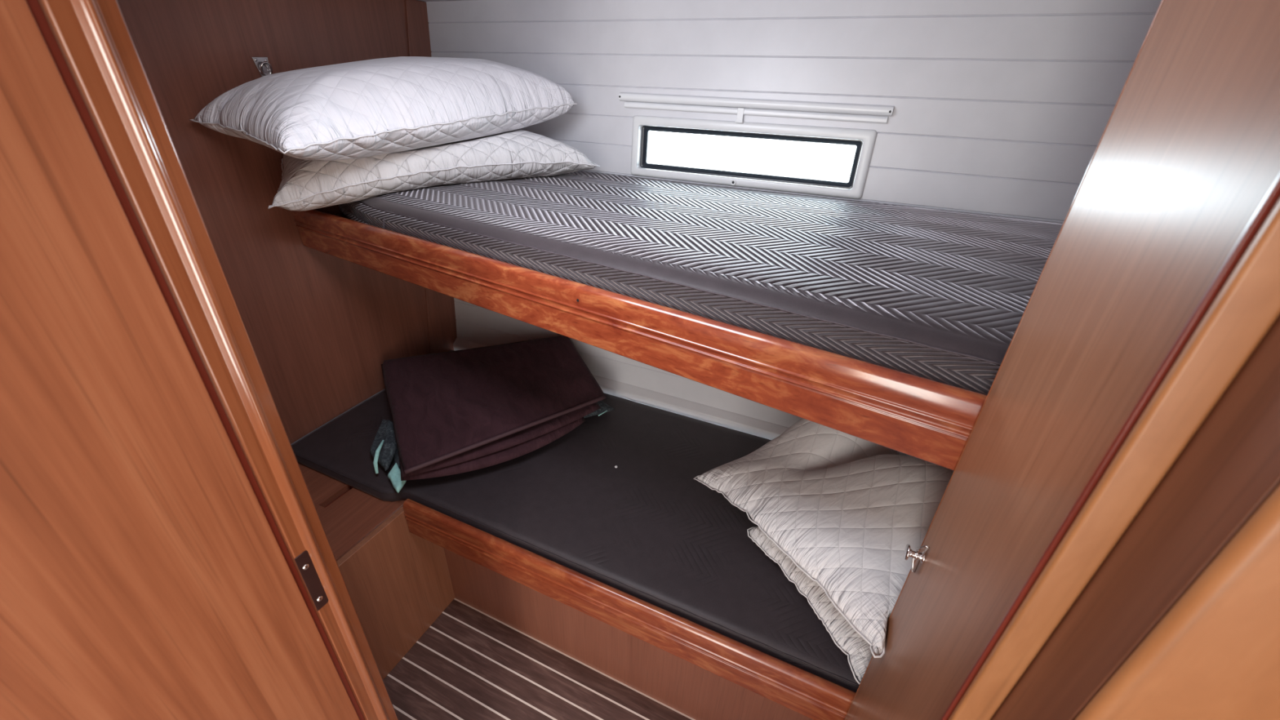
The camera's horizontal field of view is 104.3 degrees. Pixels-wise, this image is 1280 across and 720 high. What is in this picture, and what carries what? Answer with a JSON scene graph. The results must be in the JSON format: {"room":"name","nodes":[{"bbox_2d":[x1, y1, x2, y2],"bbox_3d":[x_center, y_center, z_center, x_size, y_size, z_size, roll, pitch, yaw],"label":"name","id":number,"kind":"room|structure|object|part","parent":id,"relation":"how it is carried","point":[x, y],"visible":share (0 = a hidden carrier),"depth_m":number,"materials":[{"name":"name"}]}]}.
{"room":"ship interior","nodes":[
{"label":"ship interior","id":0,"kind":"room"},
{"bbox_2d":[0,0,359,719],"bbox_3d":[-0.618,0.498,0.441,0.044,1.762,0.664,14,31,20],"label":"wall","id":1,"kind":"structure","parent":0,"point":[144,575],"depth_m":0.46,"materials":[{"name":"orange wood"}]},
{"bbox_2d":[26,0,398,719],"bbox_3d":[-0.470,0.347,0.722,0.058,1.762,0.068,14,31,20],"label":"trim","id":2,"kind":"structure","parent":1,"relation":"attached to","point":[93,37],"depth_m":0.48,"materials":[{"name":"brown wood"}]},
{"bbox_2d":[293,550,328,610],"bbox_3d":[-0.450,0.304,0.684,0.004,0.108,0.018,14,31,20],"label":"strike plate","id":3,"kind":"object","parent":1,"relation":"attached to","point":[305,566],"visible":1,"depth_m":0.68,"materials":[{"name":"brown metal"}]},
{"bbox_2d":[116,0,429,444],"bbox_3d":[-1.325,0.174,0.949,0.030,1.792,2.970,14,31,20],"label":"wall","id":4,"kind":"structure","parent":0,"point":[321,327],"depth_m":1.38,"materials":[{"name":"brown wood"}]},
{"bbox_2d":[251,57,272,76],"bbox_3d":[-0.952,-0.740,1.260,0.015,0.049,0.040,14,31,20],"label":"hook","id":5,"kind":"object","parent":4,"relation":"attached to","point":[264,67],"depth_m":1.26,"materials":[{"name":"metal"}]},
{"bbox_2d":[404,0,457,353],"bbox_3d":[-0.769,-0.538,1.885,0.007,1.361,0.354,14,31,20],"label":"trim","id":6,"kind":"structure","parent":4,"relation":"attached to","point":[441,313],"depth_m":1.96,"materials":[{"name":"brown wood"}]},
{"bbox_2d":[417,0,469,1],"bbox_3d":[-0.028,-0.279,0.033,2.900,0.030,2.970,14,31,20],"label":"ceiling","id":7,"kind":"structure","parent":0,"point":[417,0],"depth_m":1.60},
{"bbox_2d":[382,597,695,719],"bbox_3d":[-0.277,1.457,0.584,2.950,0.030,2.150,14,31,20],"label":"floor","id":8,"kind":"structure","parent":0,"point":[469,664],"depth_m":1.46,"materials":[{"name":"brown wood"}]},
{"bbox_2d":[297,462,454,679],"bbox_3d":[-0.833,0.520,1.691,0.499,0.496,1.030,14,31,20],"label":"locker","id":9,"kind":"object","parent":8,"relation":"on","point":[397,581],"visible":0.16,"depth_m":1.40,"materials":[{"name":"brown wood"}]},
{"bbox_3d":[-0.835,0.310,1.579,0.475,0.020,1.030,14,31,20],"label":"lid","id":10,"kind":"part","parent":9,"relation":"part of","materials":[{"name":"brown wood"}]},
{"bbox_3d":[-0.614,0.575,1.607,0.018,0.496,1.030,14,31,20],"label":"panel","id":11,"kind":"part","parent":9,"relation":"part of","materials":[{"name":"brown wood"}]},
{"bbox_2d":[402,498,856,719],"bbox_3d":[0.204,0.648,1.496,1.579,0.528,0.712,14,31,20],"label":"bed base","id":12,"kind":"object","parent":8,"relation":"on","point":[700,672],"visible":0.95,"depth_m":1.28,"materials":[{"name":"brown wood"}]},
{"bbox_2d":[290,350,860,692],"bbox_3d":[-0.006,0.362,1.468,2.072,0.043,0.734,14,31,20],"label":"mattress","id":13,"kind":"object","parent":12,"relation":"on","point":[642,527],"visible":0.44,"depth_m":1.35,"materials":[{"name":"fabric"}]},
{"bbox_2d":[369,400,615,493],"bbox_3d":[-0.534,0.149,1.709,0.746,0.060,0.539,-17,34,-31],"label":"sheet","id":14,"kind":"object","parent":13,"relation":"on","point":[384,448],"visible":0.22,"depth_m":1.48,"materials":[{"name":"fabric"}]},
{"bbox_2d":[381,335,605,480],"bbox_3d":[-0.494,0.086,1.672,0.643,0.166,0.617,-13,32,-25],"label":"quilt","id":15,"kind":"object","parent":14,"relation":"on","point":[458,411],"visible":1,"depth_m":1.58,"materials":[{"name":"brown fabric"}]},
{"bbox_2d":[746,526,874,684],"bbox_3d":[0.512,0.458,1.185,0.440,0.104,0.516,-13,32,-25],"label":"pillow","id":16,"kind":"object","parent":13,"relation":"on","point":[840,630],"visible":0.15,"depth_m":1.05,"materials":[{"name":"beige fabric"}]},
{"bbox_2d":[693,417,954,657],"bbox_3d":[0.472,0.305,1.101,0.464,0.266,0.600,-9,31,-20],"label":"pillow","id":17,"kind":"object","parent":16,"relation":"on","point":[846,508],"visible":0.78,"depth_m":1.01,"materials":[{"name":"beige fabric"}]},
{"bbox_3d":[0.100,0.798,1.320,1.579,0.430,0.018,14,31,20],"label":"panel","id":18,"kind":"part","parent":12,"relation":"part of","materials":[{"name":"brown wood"}]},
{"bbox_2d":[425,0,1161,456],"bbox_3d":[0.185,-0.241,1.587,2.202,1.592,0.220,14,31,20],"label":"wall","id":19,"kind":"structure","parent":0,"point":[1002,108],"depth_m":1.24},
{"bbox_2d":[453,337,788,439],"bbox_3d":[0.161,0.213,1.792,2.102,0.156,0.037,14,31,20],"label":"baseboard","id":20,"kind":"structure","parent":19,"relation":"attached to","point":[714,415],"depth_m":1.75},
{"bbox_2d":[291,209,986,470],"bbox_3d":[0.018,-0.204,1.165,2.083,0.115,0.887,14,31,20],"label":"bunk bed rail","id":21,"kind":"object","parent":19,"relation":"attached to","point":[930,420],"visible":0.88,"depth_m":0.83,"materials":[{"name":"brown wood"}]},
{"bbox_2d":[337,170,1062,395],"bbox_3d":[0.029,-0.276,1.143,2.071,0.126,0.854,14,31,20],"label":"mattress","id":22,"kind":"object","parent":21,"relation":"on","point":[940,295],"visible":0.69,"depth_m":0.94,"materials":[{"name":"grey fabric"}]},
{"bbox_2d":[268,128,599,211],"bbox_3d":[-0.563,-0.569,1.424,0.837,0.182,0.322,-11,32,-22],"label":"pillow","id":23,"kind":"object","parent":22,"relation":"on","point":[305,184],"visible":0.77,"depth_m":1.29,"materials":[{"name":"white fabric"}]},
{"bbox_2d":[189,56,577,160],"bbox_3d":[-0.598,-0.649,1.264,0.382,0.219,0.829,26,37,36],"label":"pillow","id":24,"kind":"object","parent":23,"relation":"on","point":[374,107],"visible":1,"depth_m":1.12,"materials":[{"name":"white fabric"}]},
{"bbox_2d":[631,115,876,199],"bbox_3d":[0.289,-0.584,1.413,0.679,0.168,0.057,14,31,20],"label":"window","id":25,"kind":"structure","parent":19,"relation":"in","point":[864,140],"depth_m":1.39,"materials":[{"name":"white plastic"}]},
{"bbox_2d":[618,92,893,123],"bbox_3d":[0.278,-0.679,1.354,0.748,0.062,0.023,14,31,20],"label":"roller blind","id":26,"kind":"object","parent":19,"relation":"attached to","point":[740,104],"visible":1,"depth_m":1.33,"materials":[{"name":"plastic"}]},
{"bbox_2d":[844,0,1279,719],"bbox_3d":[0.358,0.416,0.647,0.020,1.767,0.306,14,31,20],"label":"door","id":27,"kind":"structure","parent":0,"point":[1188,153],"depth_m":0.40,"materials":[{"name":"brown wood"}]},
{"bbox_2d":[903,543,929,572],"bbox_3d":[0.392,0.281,0.712,0.024,0.068,0.023,14,31,20],"label":"hook","id":28,"kind":"object","parent":27,"relation":"attached to","point":[908,553],"visible":1,"depth_m":0.71,"materials":[{"name":"silver metal"}]},
{"bbox_2d":[844,0,1164,719],"bbox_3d":[0.422,0.349,0.771,0.021,1.767,0.003,14,31,20],"label":"trim","id":29,"kind":"structure","parent":27,"relation":"attached to","point":[1162,1],"depth_m":0.53,"materials":[{"name":"brown wood"}]},
{"bbox_2d":[940,173,1279,719],"bbox_3d":[0.284,0.475,0.541,0.012,1.762,0.004,14,31,20],"label":"trim","id":30,"kind":"structure","parent":27,"relation":"attached to","point":[1273,196],"depth_m":0.29,"materials":[{"name":"brown wood"}]},
{"bbox_2d":[947,198,1279,719],"bbox_3d":[0.286,0.480,0.532,0.022,1.762,0.013,14,31,20],"label":"trim","id":31,"kind":"structure","parent":27,"relation":"attached to","point":[1247,305],"depth_m":0.29,"materials":[{"name":"orange wood"}]},
{"bbox_2d":[990,314,1279,719],"bbox_3d":[0.295,0.498,0.501,0.025,1.762,0.071,14,31,20],"label":"trim","id":32,"kind":"structure","parent":27,"relation":"attached to","point":[1229,467],"depth_m":0.28,"materials":[{"name":"brown wood"}]},
{"bbox_2d":[1074,484,1279,719],"bbox_3d":[0.466,0.593,0.341,0.490,1.762,0.124,14,31,20],"label":"wall","id":33,"kind":"structure","parent":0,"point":[1215,655],"depth_m":0.25,"materials":[{"name":"orange wood"}]}
]}

